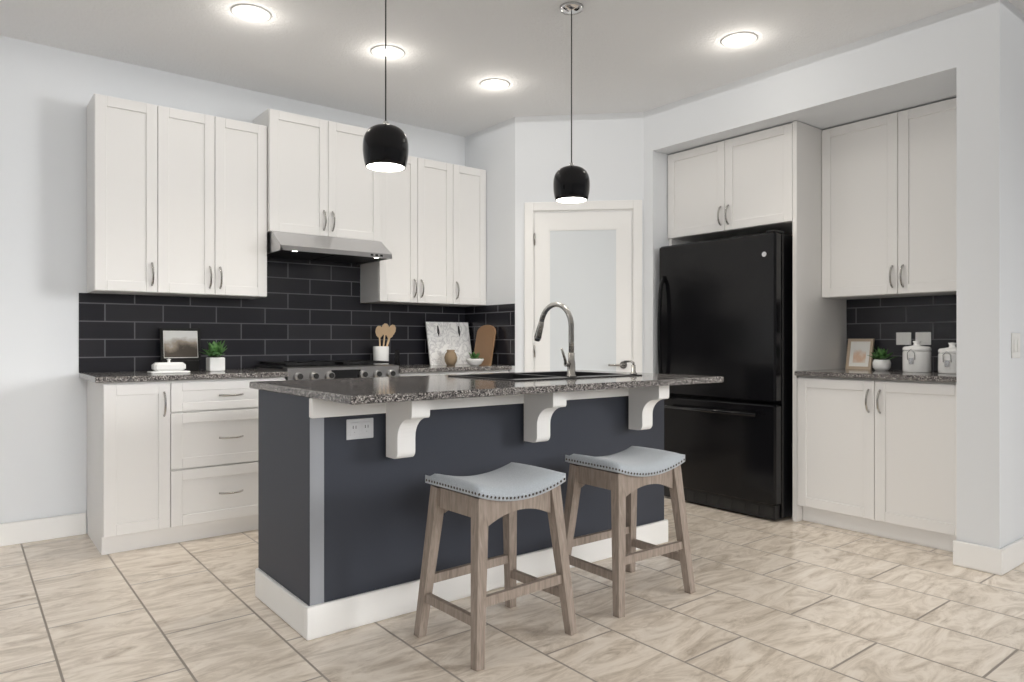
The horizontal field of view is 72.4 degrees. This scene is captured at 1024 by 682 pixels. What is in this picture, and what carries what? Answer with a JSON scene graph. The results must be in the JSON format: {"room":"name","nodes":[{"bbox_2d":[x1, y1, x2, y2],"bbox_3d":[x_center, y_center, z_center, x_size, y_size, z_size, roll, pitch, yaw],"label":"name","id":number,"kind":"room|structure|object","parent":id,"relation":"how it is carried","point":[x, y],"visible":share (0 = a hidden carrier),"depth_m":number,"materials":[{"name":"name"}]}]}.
{"room":"kitchen","nodes":[
{"label":"kitchen","id":0,"kind":"room"},
{"bbox_2d":[0,35,464,533],"bbox_3d":[-2.998,-0.275,3.844,6.460,2.800,0.250,0,0,-38],"label":"wall","id":1,"kind":"structure","parent":0,"point":[47,93],"depth_m":3.99,"materials":[{"name":"white paint"}]},
{"bbox_2d":[0,513,85,546],"bbox_3d":[-3.908,1.062,2.957,3.632,0.125,0.015,0,0,-38],"label":"baseboard","id":2,"kind":"structure","parent":1,"relation":"attached to","point":[31,530],"depth_m":3.94,"materials":[{"name":"white wood"}]},
{"bbox_2d":[87,93,266,298],"bbox_3d":[-2.006,-0.825,4.251,0.950,1.090,0.335,0,0,-38],"label":"upper cabinet","id":3,"kind":"object","parent":1,"relation":"attached to","point":[176,202],"visible":1,"depth_m":4.12,"materials":[{"name":"white wood"}]},
{"bbox_2d":[79,257,514,372],"bbox_3d":[-1.247,-0.085,4.649,2.715,1.220,0.658,0,0,-38],"label":"backsplash","id":4,"kind":"structure","parent":1,"relation":"attached to","point":[308,310],"depth_m":4.81,"materials":[{"name":"tile"}]},
{"bbox_2d":[252,108,380,241],"bbox_3d":[-1.314,-1.085,4.778,0.784,0.780,0.365,0,0,-38],"label":"upper cabinet","id":5,"kind":"object","parent":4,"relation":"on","point":[322,180],"visible":0.79,"depth_m":4.63,"materials":[{"name":"white wood"}]},
{"bbox_2d":[267,231,391,264],"bbox_3d":[-1.271,-0.626,4.724,0.764,0.133,0.502,0,0,-38],"label":"range hood","id":6,"kind":"object","parent":5,"relation":"attached to","point":[311,247],"visible":0.94,"depth_m":4.58,"materials":[{"name":"silver metal"}]},
{"bbox_2d":[361,156,485,306],"bbox_3d":[-0.648,-0.815,5.324,0.932,1.070,0.335,0,0,-38],"label":"upper cabinet","id":7,"kind":"object","parent":1,"relation":"attached to","point":[433,226],"visible":0.94,"depth_m":5.21,"materials":[{"name":"white wood"}]},
{"bbox_2d":[0,496,1023,681],"bbox_3d":[1.714,1.155,1.863,11.400,0.060,9.200,0,0,-38],"label":"floor","id":8,"kind":"structure","parent":0,"point":[787,599],"depth_m":2.80,"materials":[{"name":"tile"}]},
{"bbox_2d":[79,369,287,554],"bbox_3d":[-1.924,0.655,4.125,1.004,0.940,0.635,0,0,-38],"label":"base cabinet","id":9,"kind":"object","parent":8,"relation":"on","point":[172,458],"visible":0.88,"depth_m":3.85,"materials":[{"name":"white wood"}]},
{"bbox_2d":[147,359,189,373],"bbox_3d":[-1.982,0.143,4.042,0.210,0.084,0.116,0,0,-38],"label":"butter dish","id":10,"kind":"object","parent":9,"relation":"on","point":[168,366],"visible":1,"depth_m":4.00,"materials":[{"name":"white ceramic"}]},
{"bbox_2d":[159,328,200,370],"bbox_3d":[-2.048,0.052,4.327,0.230,0.265,0.070,0,0,-38],"label":"framed picture","id":11,"kind":"object","parent":9,"relation":"on","point":[183,345],"visible":0.79,"depth_m":4.33,"materials":[{"name":"black"}]},
{"bbox_2d":[198,341,226,371],"bbox_3d":[-1.819,0.088,4.284,0.163,0.194,0.196,0,0,-38],"label":"potted plant","id":12,"kind":"object","parent":9,"relation":"on","point":[214,360],"visible":1,"depth_m":4.26,"materials":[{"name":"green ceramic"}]},
{"bbox_2d":[255,360,398,379],"bbox_3d":[-1.218,0.631,4.659,0.759,0.988,0.665,0,0,-38],"label":"range","id":13,"kind":"object","parent":8,"relation":"on","point":[320,369],"visible":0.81,"depth_m":4.48,"materials":[{"name":"silver metal"}]},
{"bbox_2d":[399,364,511,375],"bbox_3d":[-0.559,0.655,5.202,0.943,0.940,0.635,0,0,-38],"label":"base cabinet","id":14,"kind":"object","parent":8,"relation":"on","point":[416,370],"visible":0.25,"depth_m":5.00,"materials":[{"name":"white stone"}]},
{"bbox_2d":[373,323,395,363],"bbox_3d":[-0.925,0.029,5.113,0.172,0.313,0.144,0,0,-38],"label":"utensil crock","id":15,"kind":"object","parent":14,"relation":"on","point":[380,353],"visible":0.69,"depth_m":5.06,"materials":[{"name":"white ceramic"}]},
{"bbox_2d":[394,350,399,365],"bbox_3d":[-0.842,0.125,5.133,0.050,0.120,0.049,0,0,-38],"label":"pepper mill","id":16,"kind":"object","parent":14,"relation":"on","point":[397,357],"visible":0.85,"depth_m":5.12,"materials":[{"name":"black"}]},
{"bbox_2d":[425,322,471,364],"bbox_3d":[-0.494,0.018,5.526,0.395,0.335,0.085,0,0,-38],"label":"serving board","id":17,"kind":"object","parent":14,"relation":"on","point":[443,338],"visible":1,"depth_m":5.52,"materials":[{"name":"white stone"}]},
{"bbox_2d":[444,350,456,364],"bbox_3d":[-0.465,0.126,5.316,0.100,0.118,0.100,0,0,-38],"label":"woven vase","id":18,"kind":"object","parent":14,"relation":"on","point":[450,357],"visible":1,"depth_m":5.28,"materials":[{"name":"brown wicker"}]},
{"bbox_2d":[466,352,483,365],"bbox_3d":[-0.279,0.132,5.259,0.136,0.107,0.136,0,0,-38],"label":"potted plant","id":19,"kind":"object","parent":14,"relation":"on","point":[475,360],"visible":1,"depth_m":5.22,"materials":[{"name":"white ceramic"}]},
{"bbox_2d":[474,325,495,364],"bbox_3d":[-0.212,0.030,5.420,0.071,0.310,0.230,0,0,-38],"label":"cutting board","id":20,"kind":"object","parent":14,"relation":"on","point":[485,340],"visible":0.95,"depth_m":5.39,"materials":[{"name":"brown wood"}]},
{"bbox_2d":[249,378,676,640],"bbox_3d":[-0.066,0.670,3.423,2.096,0.910,0.825,0,0,-38],"label":"kitchen island","id":21,"kind":"object","parent":8,"relation":"on","point":[342,520],"depth_m":2.93,"materials":[{"name":"grey wood"}]},
{"bbox_2d":[346,418,372,439],"bbox_3d":[-0.600,0.347,2.768,0.116,0.080,0.010,0,0,-38],"label":"outlet","id":22,"kind":"object","parent":21,"relation":"attached to","point":[361,428],"visible":1,"depth_m":2.77,"materials":[{"name":"white plastic"}]},
{"bbox_2d":[249,371,722,405],"bbox_3d":[-0.045,0.200,3.417,2.095,0.030,1.060,0,0,-38],"label":"island countertop","id":23,"kind":"structure","parent":21,"relation":"on","point":[427,388],"depth_m":2.85,"materials":[{"name":"grey stone"}]},
{"bbox_2d":[449,370,640,381],"bbox_3d":[0.181,0.287,3.692,0.860,0.216,0.570,0,0,-38],"label":"sink","id":24,"kind":"object","parent":23,"relation":"in","point":[582,375],"depth_m":3.71,"materials":[{"name":"silver metal"}]},
{"bbox_2d":[534,302,576,376],"bbox_3d":[0.197,-0.011,3.557,0.107,0.378,0.303,0,0,-38],"label":"faucet","id":25,"kind":"object","parent":23,"relation":"on","point":[569,364],"visible":1,"depth_m":3.47,"materials":[{"name":"silver metal"}]},
{"bbox_2d":[624,360,636,373],"bbox_3d":[0.637,0.140,3.775,0.040,0.076,0.086,0,0,-38],"label":"soap dispenser","id":26,"kind":"object","parent":23,"relation":"on","point":[633,369],"visible":1,"depth_m":3.75,"materials":[{"name":"silver metal"}]},
{"bbox_2d":[414,462,576,670],"bbox_3d":[-0.062,0.815,2.684,0.488,0.627,0.395,0,0,-40],"label":"stool","id":27,"kind":"object","parent":8,"relation":"on","point":[483,501],"visible":1,"depth_m":2.64,"materials":[{"name":"wood"}]},
{"bbox_2d":[564,446,695,617],"bbox_3d":[0.508,0.815,3.141,0.488,0.627,0.395,0,0,-37],"label":"stool","id":28,"kind":"object","parent":8,"relation":"on","point":[624,475],"visible":1,"depth_m":3.09,"materials":[{"name":"wood"}]},
{"bbox_2d":[657,230,792,519],"bbox_3d":[1.602,0.211,4.873,0.825,1.797,0.918,0,0,-38],"label":"refrigerator","id":29,"kind":"object","parent":8,"relation":"on","point":[725,309],"visible":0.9,"depth_m":4.54,"materials":[{"name":"black metal"}]},
{"bbox_2d":[668,121,845,521],"bbox_3d":[1.688,-0.122,4.933,0.670,2.495,1.014,0,0,-38],"label":"surround","id":30,"kind":"object","parent":8,"relation":"on","point":[763,181],"visible":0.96,"depth_m":4.55,"materials":[{"name":"white wood"}]},
{"bbox_2d":[795,368,956,551],"bbox_3d":[2.294,0.655,4.166,0.670,0.940,0.939,0,0,-38],"label":"base cabinet","id":31,"kind":"object","parent":8,"relation":"on","point":[876,453],"visible":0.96,"depth_m":3.96,"materials":[{"name":"white wood"}]},
{"bbox_2d":[845,339,874,369],"bbox_3d":[2.291,0.085,4.609,0.058,0.200,0.165,0,0,-38],"label":"framed picture","id":32,"kind":"object","parent":31,"relation":"on","point":[858,352],"visible":0.96,"depth_m":4.61,"materials":[{"name":"beige wood"}]},
{"bbox_2d":[867,347,897,370],"bbox_3d":[2.310,0.110,4.350,0.170,0.151,0.185,0,0,-38],"label":"plant","id":33,"kind":"object","parent":31,"relation":"on","point":[881,362],"visible":1,"depth_m":4.32,"materials":[{"name":"white ceramic"}]},
{"bbox_2d":[903,341,930,372],"bbox_3d":[2.404,0.091,4.160,0.160,0.187,0.150,0,0,-38],"label":"canister","id":34,"kind":"object","parent":31,"relation":"on","point":[916,357],"visible":1,"depth_m":4.10,"materials":[{"name":"white ceramic"}]},
{"bbox_2d":[938,342,956,373],"bbox_3d":[2.504,0.097,3.985,0.150,0.177,0.140,0,0,-38],"label":"canister","id":35,"kind":"object","parent":31,"relation":"on","point":[947,360],"visible":0.77,"depth_m":3.95,"materials":[{"name":"white ceramic"}]},
{"bbox_2d":[0,0,1023,136],"bbox_3d":[1.714,-1.705,1.863,11.400,0.060,9.200,0,0,-38],"label":"ceiling","id":36,"kind":"structure","parent":0,"point":[628,56],"depth_m":3.95,"materials":[{"name":"white paint"}]},
{"bbox_2d":[231,4,270,21],"bbox_3d":[-1.332,-1.672,3.574,0.196,0.006,0.196,0,0,-38],"label":"recessed light","id":37,"kind":"object","parent":36,"relation":"in","point":[250,12],"visible":1,"depth_m":3.57,"materials":[{"name":"white"}]},
{"bbox_2d":[363,0,408,171],"bbox_3d":[-0.513,-1.190,2.844,0.184,0.969,0.184,0,0,-38],"label":"pendant light","id":38,"kind":"object","parent":36,"relation":"hanging from","point":[385,147],"visible":1,"depth_m":2.78,"materials":[{"name":"black metal"}]},
{"bbox_2d":[371,45,404,58],"bbox_3d":[-0.720,-1.672,4.057,0.196,0.006,0.196,0,0,-38],"label":"recessed light","id":39,"kind":"object","parent":36,"relation":"in","point":[393,52],"visible":0.96,"depth_m":4.05,"materials":[{"name":"white"}]},
{"bbox_2d":[480,78,509,89],"bbox_3d":[-0.112,-1.672,4.563,0.196,0.006,0.196,0,0,-38],"label":"recessed light","id":40,"kind":"object","parent":36,"relation":"in","point":[494,84],"visible":1,"depth_m":4.56,"materials":[{"name":"white plastic"}]},
{"bbox_2d":[553,1,589,203],"bbox_3d":[0.298,-1.190,3.510,0.184,0.969,0.184,0,0,-38],"label":"pendant light","id":41,"kind":"object","parent":36,"relation":"hanging from","point":[571,183],"visible":1,"depth_m":3.45,"materials":[{"name":"black metal"}]},
{"bbox_2d":[721,32,757,46],"bbox_3d":[1.261,-1.672,3.889,0.196,0.006,0.196,0,0,-38],"label":"recessed light","id":42,"kind":"object","parent":36,"relation":"in","point":[739,39],"visible":1,"depth_m":3.88,"materials":[{"name":"white"}]},
{"bbox_2d":[465,109,668,372],"bbox_3d":[0.607,-0.275,5.790,1.610,2.800,1.665,0,0,-38],"label":"wall","id":43,"kind":"structure","parent":0,"point":[521,161],"depth_m":5.19,"materials":[{"name":"white paint"}]},
{"bbox_2d":[524,200,641,372],"bbox_3d":[0.519,0.048,5.134,0.864,2.155,0.072,0,0,7],"label":"pantry door","id":44,"kind":"structure","parent":43,"relation":"in","point":[583,262],"depth_m":5.16,"materials":[{"name":"white wood"}]},
{"bbox_2d":[653,7,956,154],"bbox_3d":[1.935,-1.525,4.529,0.790,0.300,1.960,0,0,-38],"label":"soffit","id":45,"kind":"structure","parent":0,"point":[911,65],"depth_m":4.09,"materials":[{"name":"white paint"}]},
{"bbox_2d":[846,296,914,356],"bbox_3d":[2.303,-0.275,4.820,0.150,2.800,1.960,0,0,-38],"label":"wall","id":46,"kind":"structure","parent":0,"point":[846,327],"depth_m":4.75,"materials":[{"name":"white paint"}]},
{"bbox_2d":[822,98,956,299],"bbox_3d":[2.411,-0.825,4.259,0.370,1.090,0.939,0,0,-38],"label":"upper cabinet","id":47,"kind":"object","parent":46,"relation":"attached to","point":[889,205],"visible":0.81,"depth_m":4.20,"materials":[{"name":"white wood"}]},
{"bbox_2d":[847,295,956,370],"bbox_3d":[2.558,-0.048,4.375,0.002,0.465,0.939,0,0,-38],"label":"backsplash","id":48,"kind":"structure","parent":46,"relation":"attached to","point":[881,321],"depth_m":4.46,"materials":[{"name":"tile"}]},
{"bbox_2d":[896,332,910,344],"bbox_3d":[2.490,-0.015,4.452,0.008,0.080,0.090,0,0,-38],"label":"outlet","id":49,"kind":"object","parent":48,"relation":"attached to","point":[904,338],"depth_m":4.45,"materials":[{"name":"white plastic"}]},
{"bbox_2d":[915,332,930,344],"bbox_3d":[2.562,-0.015,4.361,0.008,0.080,0.090,0,0,-38],"label":"outlet","id":50,"kind":"object","parent":48,"relation":"attached to","point":[925,337],"depth_m":4.36,"materials":[{"name":"white plastic"}]},
{"bbox_2d":[957,0,1023,548],"bbox_3d":[3.965,-0.275,4.765,4.270,2.800,0.185,0,0,-38],"label":"wall","id":51,"kind":"structure","parent":0,"point":[990,265],"depth_m":3.45,"materials":[{"name":"white paint"}]},
{"bbox_2d":[953,537,1023,575],"bbox_3d":[3.901,1.062,4.712,4.136,0.125,0.213,0,0,-38],"label":"baseboard","id":52,"kind":"structure","parent":51,"relation":"attached to","point":[1003,560],"depth_m":3.43,"materials":[{"name":"white wood"}]},
{"bbox_2d":[1011,333,1019,357],"bbox_3d":[2.522,0.022,3.502,0.120,0.125,0.009,0,0,-38],"label":"switch","id":53,"kind":"object","parent":51,"relation":"attached to","point":[1015,345],"visible":1,"depth_m":3.48,"materials":[{"name":"white plastic"}]}
]}

